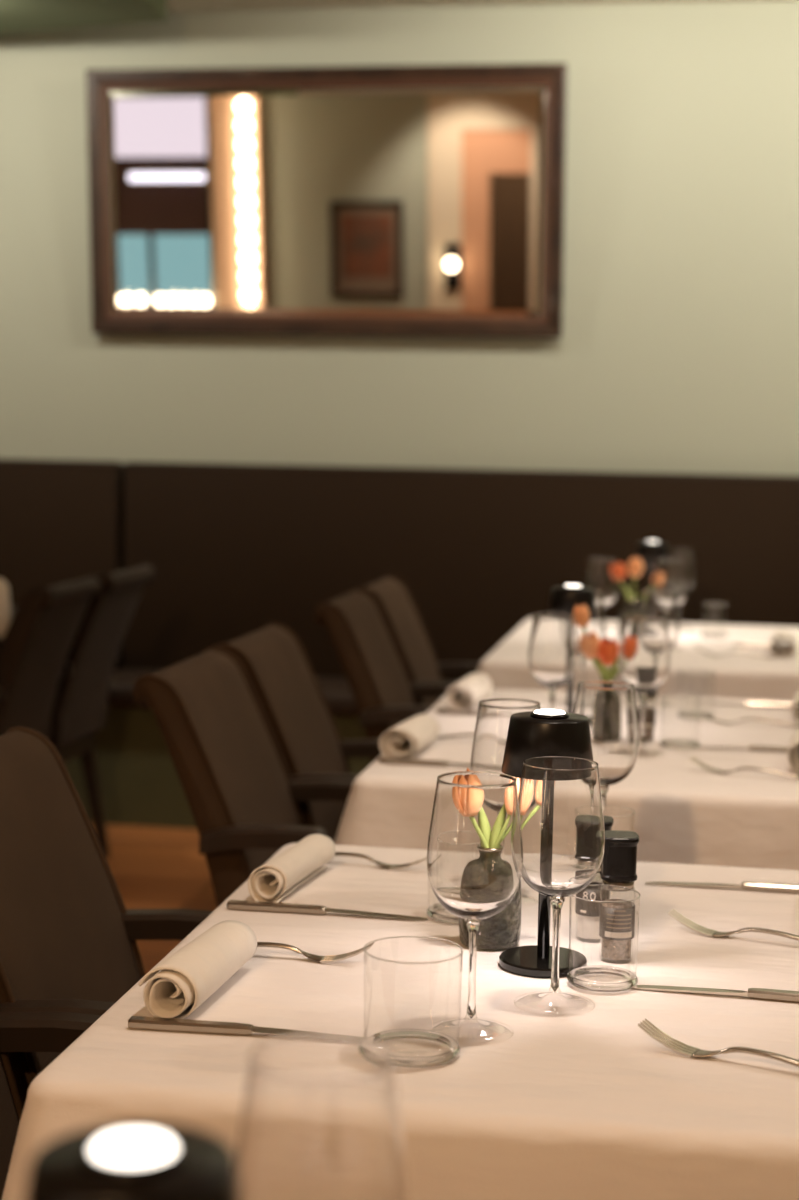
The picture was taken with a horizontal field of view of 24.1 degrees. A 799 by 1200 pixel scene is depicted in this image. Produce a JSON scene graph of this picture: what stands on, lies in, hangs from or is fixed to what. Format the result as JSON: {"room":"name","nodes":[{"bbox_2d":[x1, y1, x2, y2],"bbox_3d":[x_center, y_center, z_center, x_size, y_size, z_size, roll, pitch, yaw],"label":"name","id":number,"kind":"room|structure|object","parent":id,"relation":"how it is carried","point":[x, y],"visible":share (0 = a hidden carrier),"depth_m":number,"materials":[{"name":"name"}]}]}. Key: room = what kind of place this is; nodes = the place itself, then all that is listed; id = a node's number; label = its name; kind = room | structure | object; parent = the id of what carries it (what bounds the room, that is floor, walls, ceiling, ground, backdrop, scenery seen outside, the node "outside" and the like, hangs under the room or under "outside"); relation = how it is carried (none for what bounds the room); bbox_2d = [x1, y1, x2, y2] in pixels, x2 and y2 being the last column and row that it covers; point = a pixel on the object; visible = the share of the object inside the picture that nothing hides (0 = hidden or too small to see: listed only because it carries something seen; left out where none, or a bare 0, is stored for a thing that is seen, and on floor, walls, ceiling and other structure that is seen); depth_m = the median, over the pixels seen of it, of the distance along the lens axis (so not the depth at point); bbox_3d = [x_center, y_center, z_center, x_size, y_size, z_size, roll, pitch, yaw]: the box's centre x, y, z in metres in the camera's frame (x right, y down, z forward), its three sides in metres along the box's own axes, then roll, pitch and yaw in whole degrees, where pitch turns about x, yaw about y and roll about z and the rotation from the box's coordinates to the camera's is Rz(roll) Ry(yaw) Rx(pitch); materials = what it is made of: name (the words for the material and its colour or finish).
{"room":"restaurant dining room","nodes":[
{"label":"restaurant dining room","id":0,"kind":"room"},
{"bbox_2d":[92,824,216,973],"bbox_3d":[-1.739,1.229,1.073,7.500,0.100,11.730,2,5,9],"label":"floor","id":1,"kind":"structure","parent":0,"point":[151,867],"depth_m":5.54,"materials":[{"name":"brown wood"}]},
{"bbox_2d":[0,607,16,643],"bbox_3d":[-1.440,0.438,5.317,0.890,0.750,1.160,2,5,9],"label":"side table","id":2,"kind":"object","parent":1,"relation":"on","point":[13,609],"visible":0.02,"depth_m":5.64,"materials":[{"name":"brown wood"}]},
{"bbox_2d":[0,578,11,637],"bbox_3d":[-1.108,0.020,4.971,0.153,0.155,0.085,0,5,-13],"label":"folded napkin","id":3,"kind":"object","parent":2,"relation":"on","point":[5,605],"visible":0.81,"depth_m":4.96,"materials":[{"name":"white fabric"}]},
{"bbox_2d":[0,1012,101,1199],"bbox_3d":[-0.400,0.682,1.855,0.518,0.904,0.458,2,5,9],"label":"armchair","id":4,"kind":"object","parent":1,"relation":"on","point":[19,1031],"visible":0.33,"depth_m":2.03,"materials":[{"name":"brown fabric"}]},
{"bbox_2d":[0,575,103,739],"bbox_3d":[-1.114,0.390,5.044,0.518,0.904,0.458,2,5,9],"label":"armchair","id":5,"kind":"object","parent":1,"relation":"on","point":[36,644],"visible":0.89,"depth_m":4.92,"materials":[{"name":"black fabric"}]},
{"bbox_2d":[50,563,156,858],"bbox_3d":[-1.031,0.349,5.536,0.518,0.904,0.458,2,5,9],"label":"armchair","id":6,"kind":"object","parent":1,"relation":"on","point":[80,706],"visible":0.64,"depth_m":5.48,"materials":[{"name":"brown fabric"}]},
{"bbox_2d":[0,726,212,1108],"bbox_3d":[-0.323,0.643,2.312,0.518,0.904,0.458,2,5,9],"label":"armchair","id":7,"kind":"object","parent":1,"relation":"on","point":[68,935],"visible":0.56,"depth_m":2.35,"materials":[{"name":"brown fabric"}]},
{"bbox_2d":[133,647,353,906],"bbox_3d":[-0.159,0.562,3.280,0.518,0.904,0.458,2,5,9],"label":"armchair","id":8,"kind":"object","parent":1,"relation":"on","point":[242,798],"visible":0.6,"depth_m":3.15,"materials":[{"name":"brown fabric"}]},
{"bbox_2d":[215,623,381,840],"bbox_3d":[-0.080,0.522,3.751,0.518,0.904,0.458,2,5,9],"label":"armchair","id":9,"kind":"object","parent":1,"relation":"on","point":[287,690],"visible":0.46,"depth_m":3.71,"materials":[{"name":"brown fabric"}]},
{"bbox_2d":[313,589,456,762],"bbox_3d":[0.075,0.446,4.665,0.518,0.904,0.458,2,5,9],"label":"armchair","id":10,"kind":"object","parent":1,"relation":"on","point":[383,692],"visible":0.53,"depth_m":4.51,"materials":[{"name":"brown fabric"}]},
{"bbox_2d":[0,459,798,828],"bbox_3d":[-0.825,0.135,6.361,7.460,1.195,0.525,2,5,9],"label":"banquette","id":11,"kind":"object","parent":1,"relation":"on","point":[235,550],"visible":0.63,"depth_m":6.36,"materials":[{"name":"black leather"}]},
{"bbox_2d":[107,669,359,716],"bbox_3d":[0.913,0.357,6.035,3.910,0.075,0.425,2,5,9],"label":"seat cushion","id":12,"kind":"object","parent":11,"relation":"on","point":[333,683],"depth_m":6.13,"materials":[{"name":"brown fabric"}]},
{"bbox_2d":[356,576,479,706],"bbox_3d":[0.154,0.406,5.137,0.518,0.904,0.458,2,5,9],"label":"armchair","id":13,"kind":"object","parent":1,"relation":"on","point":[398,609],"visible":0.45,"depth_m":5.13,"materials":[{"name":"brown fabric"}]},
{"bbox_2d":[579,937,625,963],"bbox_3d":[0.170,0.755,2.033,0.807,0.748,0.944,2,5,9],"label":"dining table","id":14,"kind":"object","parent":1,"relation":"on","point":[579,937],"visible":0.06,"depth_m":2.06,"materials":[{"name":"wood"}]},
{"bbox_2d":[2,843,798,1199],"bbox_3d":[0.176,0.501,2.013,0.978,0.241,1.104,2,5,9],"label":"tablecloth","id":15,"kind":"object","parent":14,"relation":"on","point":[574,1105],"visible":0.62,"depth_m":1.70,"materials":[{"name":"white fabric"}]},
{"bbox_2d":[138,920,256,1018],"bbox_3d":[-0.196,0.362,1.835,0.058,0.053,0.198,2,5,13],"label":"rolled napkin","id":16,"kind":"object","parent":15,"relation":"on","point":[187,978],"visible":0.99,"depth_m":1.79,"materials":[{"name":"white fabric"}]},
{"bbox_2d":[128,1016,368,1037],"bbox_3d":[-0.134,0.395,1.717,0.234,0.009,0.016,2,5,8],"label":"table knife","id":17,"kind":"object","parent":15,"relation":"on","point":[135,1022],"visible":0.86,"depth_m":1.72,"materials":[{"name":"silver metal"}]},
{"bbox_2d":[248,834,335,902],"bbox_3d":[-0.133,0.327,2.287,0.054,0.045,0.199,2,5,15],"label":"rolled napkin","id":18,"kind":"object","parent":15,"relation":"on","point":[275,879],"visible":0.99,"depth_m":2.24,"materials":[{"name":"white fabric"}]},
{"bbox_2d":[257,942,373,962],"bbox_3d":[-0.125,0.366,1.972,0.198,0.022,0.022,2,5,12],"label":"fork","id":19,"kind":"object","parent":15,"relation":"on","point":[329,958],"visible":0.69,"depth_m":1.96,"materials":[{"name":"silver metal"}]},
{"bbox_2d":[227,900,427,919],"bbox_3d":[-0.084,0.358,2.154,0.234,0.009,0.015,2,5,9],"label":"table knife","id":20,"kind":"object","parent":15,"relation":"on","point":[242,905],"visible":1,"depth_m":2.15,"materials":[{"name":"silver metal"}]},
{"bbox_2d":[335,852,426,868],"bbox_3d":[-0.054,0.329,2.404,0.198,0.022,0.022,3,5,19],"label":"fork","id":21,"kind":"object","parent":15,"relation":"on","point":[384,865],"visible":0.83,"depth_m":2.39,"materials":[{"name":"silver metal"}]},
{"bbox_2d":[363,935,462,1066],"bbox_3d":[0.011,0.358,1.669,0.089,0.096,0.089,2,5,9],"label":"water tumbler","id":22,"kind":"object","parent":15,"relation":"on","point":[440,1059],"visible":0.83,"depth_m":1.68,"materials":[{"name":"clear glass"}]},
{"bbox_2d":[426,836,458,923],"bbox_3d":[0.068,0.318,2.147,0.072,0.094,0.072,2,5,9],"label":"water tumbler","id":23,"kind":"object","parent":15,"relation":"on","point":[431,911],"visible":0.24,"depth_m":2.13,"materials":[{"name":"clear glass"}]},
{"bbox_2d":[427,771,522,1044],"bbox_3d":[0.069,0.283,1.730,0.089,0.239,0.089,5,7,40],"label":"wine glass","id":24,"kind":"object","parent":15,"relation":"on","point":[475,846],"visible":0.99,"depth_m":1.69,"materials":[{"name":"clear glass"}]},
{"bbox_2d":[427,771,522,922],"bbox_3d":[0.070,0.231,1.725,0.089,0.135,0.089,2,5,9],"label":"bowl","id":25,"kind":"object","parent":24,"relation":"on","point":[475,846],"depth_m":1.69,"materials":[{"name":"clear glass"}]},
{"bbox_2d":[459,881,520,950],"bbox_3d":[0.099,0.321,2.037,0.068,0.110,0.068,2,5,9],"label":"flower vase","id":26,"kind":"object","parent":15,"relation":"on","point":[501,931],"visible":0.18,"depth_m":2.01,"materials":[{"name":"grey glass"}]},
{"bbox_2d":[516,777,520,793],"bbox_3d":[0.115,0.278,2.023,0.053,0.184,0.024,2,5,9],"label":"tulip","id":27,"kind":"object","parent":26,"relation":"in","point":[518,780],"visible":0.06,"depth_m":2.00,"materials":[{"name":"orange plant"}]},
{"bbox_2d":[471,698,540,907],"bbox_3d":[0.128,0.240,2.227,0.089,0.239,0.089,-1,5,-21],"label":"wine glass","id":28,"kind":"object","parent":15,"relation":"on","point":[493,715],"visible":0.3,"depth_m":2.19,"materials":[{"name":"clear glass"}]},
{"bbox_2d":[471,698,540,777],"bbox_3d":[0.129,0.189,2.223,0.089,0.135,0.089,2,5,9],"label":"bowl","id":29,"kind":"object","parent":28,"relation":"on","point":[493,715],"depth_m":2.19,"materials":[{"name":"clear glass"}]},
{"bbox_2d":[499,709,592,977],"bbox_3d":[0.153,0.249,1.950,0.097,0.270,0.097,2,5,9],"label":"table lamp","id":30,"kind":"object","parent":15,"relation":"on","point":[539,732],"visible":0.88,"depth_m":1.92,"materials":[{"name":"black metal"}]},
{"bbox_2d":[514,756,604,1013],"bbox_3d":[0.154,0.276,1.820,0.089,0.239,0.089,3,5,18],"label":"wine glass","id":31,"kind":"object","parent":15,"relation":"on","point":[560,798],"visible":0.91,"depth_m":1.78,"materials":[{"name":"clear glass"}]},
{"bbox_2d":[518,756,604,899],"bbox_3d":[0.155,0.225,1.815,0.089,0.135,0.089,2,5,9],"label":"bowl","id":32,"kind":"object","parent":31,"relation":"on","point":[560,798],"depth_m":1.78,"materials":[{"name":"clear glass"}]},
{"bbox_2d":[575,816,613,941],"bbox_3d":[0.214,0.308,2.066,0.041,0.136,0.041,2,5,9],"label":"salt grinder","id":33,"kind":"object","parent":15,"relation":"on","point":[588,912],"visible":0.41,"depth_m":2.06,"materials":[{"name":"clear glass"}]},
{"bbox_2d":[583,892,595,899],"bbox_3d":[0.208,0.324,2.050,0.014,0.010,0.001,3,5,18],"label":"print","id":34,"kind":"object","parent":33,"relation":"on","point":[586,895],"depth_m":2.05,"materials":[{"name":"beige paint"}]},
{"bbox_2d":[567,885,640,991],"bbox_3d":[0.207,0.343,1.895,0.072,0.094,0.072,2,5,9],"label":"water tumbler","id":35,"kind":"object","parent":15,"relation":"on","point":[571,976],"visible":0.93,"depth_m":1.89,"materials":[{"name":"clear glass"}]},
{"bbox_2d":[573,680,638,815],"bbox_3d":[0.263,0.227,2.412,0.089,0.239,0.089,3,5,18],"label":"wine glass","id":36,"kind":"object","parent":15,"relation":"on","point":[610,708],"visible":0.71,"depth_m":2.37,"materials":[{"name":"clear glass"}]},
{"bbox_2d":[595,805,634,881],"bbox_3d":[0.255,0.307,2.318,0.072,0.094,0.072,2,5,9],"label":"water tumbler","id":37,"kind":"object","parent":15,"relation":"on","point":[598,874],"visible":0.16,"depth_m":2.33,"materials":[{"name":"clear glass"}]},
{"bbox_2d":[599,830,638,962],"bbox_3d":[0.232,0.315,1.985,0.041,0.136,0.041,1,5,3],"label":"pepper grinder","id":38,"kind":"object","parent":15,"relation":"on","point":[619,863],"visible":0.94,"depth_m":1.97,"materials":[{"name":"clear glass"}]},
{"bbox_2d":[633,985,798,1002],"bbox_3d":[0.346,0.391,1.863,0.234,0.009,0.015,2,5,13],"label":"table knife","id":39,"kind":"object","parent":15,"relation":"on","point":[754,993],"visible":1,"depth_m":1.86,"materials":[{"name":"silver metal"}]},
{"bbox_2d":[638,1019,798,1066],"bbox_3d":[0.308,0.401,1.661,0.198,0.022,0.022,4,6,29],"label":"fork","id":40,"kind":"object","parent":15,"relation":"on","point":[661,1037],"visible":1,"depth_m":1.68,"materials":[{"name":"silver metal"}]},
{"bbox_2d":[645,882,798,893],"bbox_3d":[0.422,0.353,2.314,0.234,0.009,0.016,2,5,11],"label":"table knife","id":41,"kind":"object","parent":15,"relation":"on","point":[751,886],"visible":1,"depth_m":2.31,"materials":[{"name":"silver metal"}]},
{"bbox_2d":[668,909,798,940],"bbox_3d":[0.396,0.367,2.073,0.198,0.022,0.022,3,6,25],"label":"fork","id":42,"kind":"object","parent":15,"relation":"on","point":[676,915],"visible":1,"depth_m":2.09,"materials":[{"name":"silver metal"}]},
{"bbox_3d":[0.427,0.627,3.558,0.807,0.748,1.116,2,5,9],"label":"dining table","id":43,"kind":"object","parent":1,"relation":"on","visible":0},
{"bbox_2d":[334,688,798,869],"bbox_3d":[0.428,0.373,3.534,0.975,0.241,1.274,2,5,9],"label":"tablecloth","id":44,"kind":"object","parent":43,"relation":"on","point":[686,812],"visible":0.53,"depth_m":3.01,"materials":[{"name":"white fabric"}]},
{"bbox_2d":[379,714,439,757],"bbox_3d":[0.022,0.239,3.271,0.068,0.056,0.199,2,5,14],"label":"rolled napkin","id":45,"kind":"object","parent":44,"relation":"on","point":[404,740],"visible":1,"depth_m":3.21,"materials":[{"name":"white fabric"}]},
{"bbox_2d":[379,757,470,766],"bbox_3d":[0.083,0.275,3.138,0.234,0.009,0.015,2,5,9],"label":"table knife","id":46,"kind":"object","parent":44,"relation":"on","point":[394,761],"visible":0.82,"depth_m":3.14,"materials":[{"name":"silver metal"}]},
{"bbox_2d":[436,734,473,738],"bbox_3d":[0.148,0.247,3.394,0.198,0.022,0.022,2,5,9],"label":"fork","id":47,"kind":"object","parent":44,"relation":"on","point":[456,735],"visible":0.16,"depth_m":3.40,"materials":[{"name":"silver metal"}]},
{"bbox_2d":[437,709,477,715],"bbox_3d":[0.190,0.227,3.717,0.234,0.009,0.015,2,5,9],"label":"table knife","id":48,"kind":"object","parent":44,"relation":"on","point":[439,711],"visible":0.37,"depth_m":3.72,"materials":[{"name":"silver metal"}]},
{"bbox_2d":[446,672,492,709],"bbox_3d":[0.143,0.190,3.852,0.061,0.058,0.198,2,5,14],"label":"rolled napkin","id":49,"kind":"object","parent":44,"relation":"on","point":[474,688],"visible":0.99,"depth_m":3.81,"materials":[{"name":"white fabric"}]},
{"bbox_2d":[528,613,577,708],"bbox_3d":[0.275,0.145,3.352,0.089,0.239,0.089,-1,5,-21],"label":"wine glass","id":50,"kind":"object","parent":44,"relation":"on","point":[553,647],"visible":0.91,"depth_m":3.31,"materials":[{"name":"clear glass"}]},
{"bbox_2d":[548,585,596,712],"bbox_3d":[0.334,0.105,3.636,0.097,0.270,0.097,2,5,9],"label":"table lamp","id":51,"kind":"object","parent":44,"relation":"on","point":[564,599],"visible":0.59,"depth_m":3.60,"materials":[{"name":"black metal"}]},
{"bbox_2d":[563,591,605,704],"bbox_3d":[0.381,0.102,3.872,0.089,0.239,0.089,5,7,40],"label":"wine glass","id":52,"kind":"object","parent":44,"relation":"on","point":[598,626],"visible":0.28,"depth_m":3.84,"materials":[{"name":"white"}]},
{"bbox_2d":[576,591,605,655],"bbox_3d":[0.382,0.050,3.868,0.089,0.135,0.089,2,5,9],"label":"bowl","id":53,"kind":"object","parent":52,"relation":"on","point":[598,626],"depth_m":3.83,"materials":[{"name":"clear glass"}]},
{"bbox_2d":[619,617,669,752],"bbox_3d":[0.433,0.152,3.310,0.089,0.239,0.089,-1,5,-21],"label":"wine glass","id":54,"kind":"object","parent":44,"relation":"on","point":[644,661],"visible":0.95,"depth_m":3.27,"materials":[{"name":"clear glass"}]},
{"bbox_2d":[619,617,669,693],"bbox_3d":[0.434,0.100,3.306,0.089,0.135,0.089,2,5,9],"label":"bowl","id":55,"kind":"object","parent":54,"relation":"on","point":[644,661],"depth_m":3.27,"materials":[{"name":"clear glass"}]},
{"bbox_2d":[635,690,656,741],"bbox_3d":[0.453,0.193,3.440,0.041,0.136,0.041,1,5,4],"label":"pepper grinder","id":56,"kind":"object","parent":44,"relation":"on","point":[650,712],"visible":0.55,"depth_m":3.43,"materials":[{"name":"clear glass"}]},
{"bbox_2d":[637,590,679,705],"bbox_3d":[0.540,0.101,3.917,0.089,0.239,0.089,5,7,40],"label":"wine glass","id":57,"kind":"object","parent":44,"relation":"on","point":[653,603],"visible":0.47,"depth_m":3.88,"materials":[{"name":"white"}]},
{"bbox_2d":[638,590,679,649],"bbox_3d":[0.541,0.049,3.912,0.089,0.135,0.089,2,5,9],"label":"bowl","id":58,"kind":"object","parent":57,"relation":"on","point":[653,603],"depth_m":3.88,"materials":[{"name":"clear glass"}]},
{"bbox_2d":[660,693,701,748],"bbox_3d":[0.508,0.219,3.382,0.072,0.094,0.072,2,5,9],"label":"water tumbler","id":59,"kind":"object","parent":44,"relation":"on","point":[678,743],"visible":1,"depth_m":3.37,"materials":[{"name":"clear glass"}]},
{"bbox_2d":[678,669,715,719],"bbox_3d":[0.594,0.189,3.742,0.072,0.094,0.072,2,5,9],"label":"water tumbler","id":60,"kind":"object","parent":44,"relation":"on","point":[696,715],"visible":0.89,"depth_m":3.73,"materials":[{"name":"clear glass"}]},
{"bbox_2d":[688,702,792,708],"bbox_3d":[0.723,0.218,3.926,0.234,0.009,0.015,2,5,9],"label":"table knife","id":61,"kind":"object","parent":44,"relation":"on","point":[749,704],"visible":0.93,"depth_m":3.92,"materials":[{"name":"silver metal"}]},
{"bbox_2d":[690,757,798,778],"bbox_3d":[0.580,0.280,3.103,0.198,0.022,0.022,3,6,25],"label":"fork","id":62,"kind":"object","parent":44,"relation":"on","point":[693,759],"visible":1,"depth_m":3.11,"materials":[{"name":"silver metal"}]},
{"bbox_2d":[698,745,792,752],"bbox_3d":[0.628,0.266,3.361,0.234,0.009,0.015,2,5,9],"label":"table knife","id":63,"kind":"object","parent":44,"relation":"on","point":[752,747],"visible":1,"depth_m":3.35,"materials":[{"name":"silver metal"}]},
{"bbox_2d":[699,711,798,726],"bbox_3d":[0.687,0.234,3.659,0.198,0.022,0.022,2,5,15],"label":"fork","id":64,"kind":"object","parent":44,"relation":"on","point":[702,713],"visible":0.97,"depth_m":3.65,"materials":[{"name":"silver metal"}]},
{"bbox_2d":[787,729,798,772],"bbox_3d":[0.694,0.256,3.195,0.062,0.060,0.179,2,5,12],"label":"rolled napkin","id":65,"kind":"object","parent":44,"relation":"on","point":[793,753],"visible":1,"depth_m":3.14,"materials":[{"name":"white fabric"}]},
{"bbox_2d":[792,691,798,716],"bbox_3d":[0.832,0.211,3.788,0.069,0.052,0.178,2,5,12],"label":"rolled napkin","id":66,"kind":"object","parent":44,"relation":"on","point":[796,699],"visible":1,"depth_m":3.74,"materials":[{"name":"white fabric"}]},
{"bbox_3d":[0.384,0.203,3.453,0.068,0.110,0.068,2,5,9],"label":"flower vase","id":67,"kind":"object","parent":44,"relation":"on","visible":0},
{"bbox_2d":[573,603,597,663],"bbox_3d":[0.356,0.128,3.459,0.081,0.242,0.031,6,7,42],"label":"tulip","id":68,"kind":"object","parent":67,"relation":"in","point":[582,615],"visible":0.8,"depth_m":3.46,"materials":[{"name":"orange plant"}]},
{"bbox_2d":[579,631,606,679],"bbox_3d":[0.357,0.153,3.429,0.041,0.198,0.082,4,6,28],"label":"tulip","id":69,"kind":"object","parent":67,"relation":"in","point":[588,644],"visible":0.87,"depth_m":3.39,"materials":[{"name":"orange plant"}]},
{"bbox_2d":[597,636,619,680],"bbox_3d":[0.380,0.159,3.422,0.041,0.189,0.076,2,5,9],"label":"tulip","id":70,"kind":"object","parent":67,"relation":"in","point":[608,652],"visible":0.92,"depth_m":3.39,"materials":[{"name":"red plant"}]},
{"bbox_2d":[614,640,621,678],"bbox_3d":[0.407,0.156,3.457,0.063,0.189,0.035,2,5,9],"label":"tulip","id":71,"kind":"object","parent":67,"relation":"in","point":[618,670],"visible":0.12,"depth_m":3.45,"materials":[{"name":"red plant"}]},
{"bbox_3d":[-0.053,0.866,0.713,0.807,0.748,0.876,2,5,9],"label":"dining table","id":72,"kind":"object","parent":1,"relation":"on","visible":0},
{"bbox_3d":[-0.044,0.612,0.692,0.968,0.241,1.038,2,5,9],"label":"tablecloth","id":73,"kind":"object","parent":72,"relation":"on","visible":0},
{"bbox_2d":[24,1123,241,1199],"bbox_3d":[-0.107,0.349,0.750,0.097,0.270,0.097,2,5,9],"label":"table lamp","id":74,"kind":"object","parent":73,"relation":"on","point":[122,1161],"visible":1,"depth_m":0.73,"materials":[{"name":"black"}]},
{"bbox_2d":[236,1033,407,1199],"bbox_3d":[-0.041,0.348,0.952,0.089,0.239,0.089,1,5,1],"label":"wine glass","id":75,"kind":"object","parent":73,"relation":"on","point":[321,1120],"visible":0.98,"depth_m":0.91,"materials":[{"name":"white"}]},
{"bbox_3d":[0.705,0.489,5.203,0.807,0.748,1.130,2,5,9],"label":"dining table","id":76,"kind":"object","parent":1,"relation":"on","visible":0},
{"bbox_2d":[477,618,798,700],"bbox_3d":[0.711,0.234,5.184,0.984,0.241,1.300,2,5,9],"label":"tablecloth","id":77,"kind":"object","parent":76,"relation":"on","point":[737,675],"visible":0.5,"depth_m":4.65,"materials":[{"name":"white fabric"}]},
{"bbox_2d":[584,558,617,607],"bbox_3d":[0.533,0.010,4.958,0.089,0.239,0.089,5,7,40],"label":"wine glass","id":78,"kind":"object","parent":77,"relation":"on","point":[601,573],"visible":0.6,"depth_m":4.92,"materials":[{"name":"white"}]},
{"bbox_2d":[619,600,638,638],"bbox_3d":[0.646,0.054,5.218,0.068,0.110,0.068,2,5,9],"label":"flower vase","id":79,"kind":"object","parent":77,"relation":"on","point":[631,609],"visible":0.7,"depth_m":5.20,"materials":[{"name":"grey glass"}]},
{"bbox_2d":[616,562,631,599],"bbox_3d":[0.620,-0.002,5.207,0.071,0.208,0.043,2,5,9],"label":"tulip","id":80,"kind":"object","parent":79,"relation":"in","point":[621,571],"visible":0.66,"depth_m":5.19,"materials":[{"name":"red plant"}]},
{"bbox_2d":[627,557,643,599],"bbox_3d":[0.653,-0.009,5.201,0.046,0.224,0.046,2,5,9],"label":"tulip","id":81,"kind":"object","parent":79,"relation":"in","point":[635,567],"visible":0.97,"depth_m":5.18,"materials":[{"name":"orange plant"}]},
{"bbox_2d":[634,574,654,599],"bbox_3d":[0.687,0.009,5.218,0.099,0.186,0.034,2,5,9],"label":"tulip","id":82,"kind":"object","parent":79,"relation":"in","point":[653,577],"visible":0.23,"depth_m":5.21,"materials":[{"name":"green plant"}]},
{"bbox_2d":[636,541,668,589],"bbox_3d":[0.714,-0.033,5.301,0.097,0.270,0.097,2,5,9],"label":"table lamp","id":83,"kind":"object","parent":77,"relation":"on","point":[649,552],"visible":0.6,"depth_m":5.26,"materials":[{"name":"black"}]},
{"bbox_2d":[653,558,686,649],"bbox_3d":[0.721,0.011,4.988,0.089,0.239,0.089,3,5,18],"label":"wine glass","id":84,"kind":"object","parent":77,"relation":"on","point":[670,574],"visible":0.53,"depth_m":4.95,"materials":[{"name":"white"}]},
{"bbox_2d":[653,558,686,605],"bbox_3d":[0.722,-0.041,4.983,0.089,0.135,0.089,2,5,9],"label":"bowl","id":85,"kind":"object","parent":84,"relation":"on","point":[670,574],"depth_m":4.95,"materials":[{"name":"clear glass"}]},
{"bbox_2d":[669,548,696,628],"bbox_3d":[0.830,-0.033,5.515,0.089,0.239,0.089,-1,5,-21],"label":"wine glass","id":86,"kind":"object","parent":77,"relation":"on","point":[688,554],"visible":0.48,"depth_m":5.48,"materials":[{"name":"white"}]},
{"bbox_2d":[669,548,696,591],"bbox_3d":[0.831,-0.085,5.511,0.089,0.135,0.089,2,5,9],"label":"bowl","id":87,"kind":"object","parent":86,"relation":"on","point":[688,554],"depth_m":5.48,"materials":[{"name":"clear glass"}]},
{"bbox_2d":[701,603,727,637],"bbox_3d":[0.893,0.059,5.299,0.072,0.094,0.072,2,5,9],"label":"water tumbler","id":88,"kind":"object","parent":77,"relation":"on","point":[708,635],"visible":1,"depth_m":5.28,"materials":[{"name":"clear glass"}]},
{"bbox_2d":[695,647,772,658],"bbox_3d":[0.863,0.136,4.822,0.198,0.022,0.022,2,5,15],"label":"fork","id":89,"kind":"object","parent":77,"relation":"on","point":[699,649],"visible":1,"depth_m":4.82,"materials":[{"name":"silver metal"}]},
{"bbox_2d":[702,644,769,647],"bbox_3d":[0.906,0.122,5.067,0.234,0.009,0.015,2,5,9],"label":"table knife","id":90,"kind":"object","parent":77,"relation":"on","point":[734,645],"visible":0.7,"depth_m":5.05,"materials":[{"name":"silver metal"}]},
{"bbox_2d":[770,630,796,657],"bbox_3d":[1.011,0.115,4.920,0.072,0.054,0.199,2,5,12],"label":"rolled napkin","id":91,"kind":"object","parent":77,"relation":"on","point":[782,650],"visible":1,"depth_m":4.87,"materials":[{"name":"white fabric"}]},
{"bbox_2d":[0,0,798,475],"bbox_3d":[-0.752,-0.666,6.640,7.500,2.745,0.150,2,5,9],"label":"wall","id":92,"kind":"structure","parent":0,"point":[677,351],"depth_m":6.34,"materials":[{"name":"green paint"}]},
{"bbox_2d":[0,0,166,33],"bbox_3d":[-2.615,-1.964,6.061,3.830,0.130,1.370,2,5,9],"label":"ceiling","id":93,"kind":"structure","parent":92,"relation":"attached to","point":[16,16],"depth_m":5.92,"materials":[{"name":"green paint"}]},
{"bbox_2d":[86,63,566,337],"bbox_3d":[-0.263,-1.349,6.352,1.644,0.892,0.104,2,5,9],"label":"wall mirror","id":94,"kind":"object","parent":92,"relation":"attached to","point":[396,200],"visible":1,"depth_m":6.36,"materials":[{"name":"brown mirror"}]},
{"bbox_2d":[167,0,778,11],"bbox_3d":[-1.503,-1.696,1.907,7.500,0.100,9.530,2,5,9],"label":"ceiling","id":95,"kind":"structure","parent":0,"point":[172,5],"depth_m":6.28,"materials":[{"name":"beige paint"}]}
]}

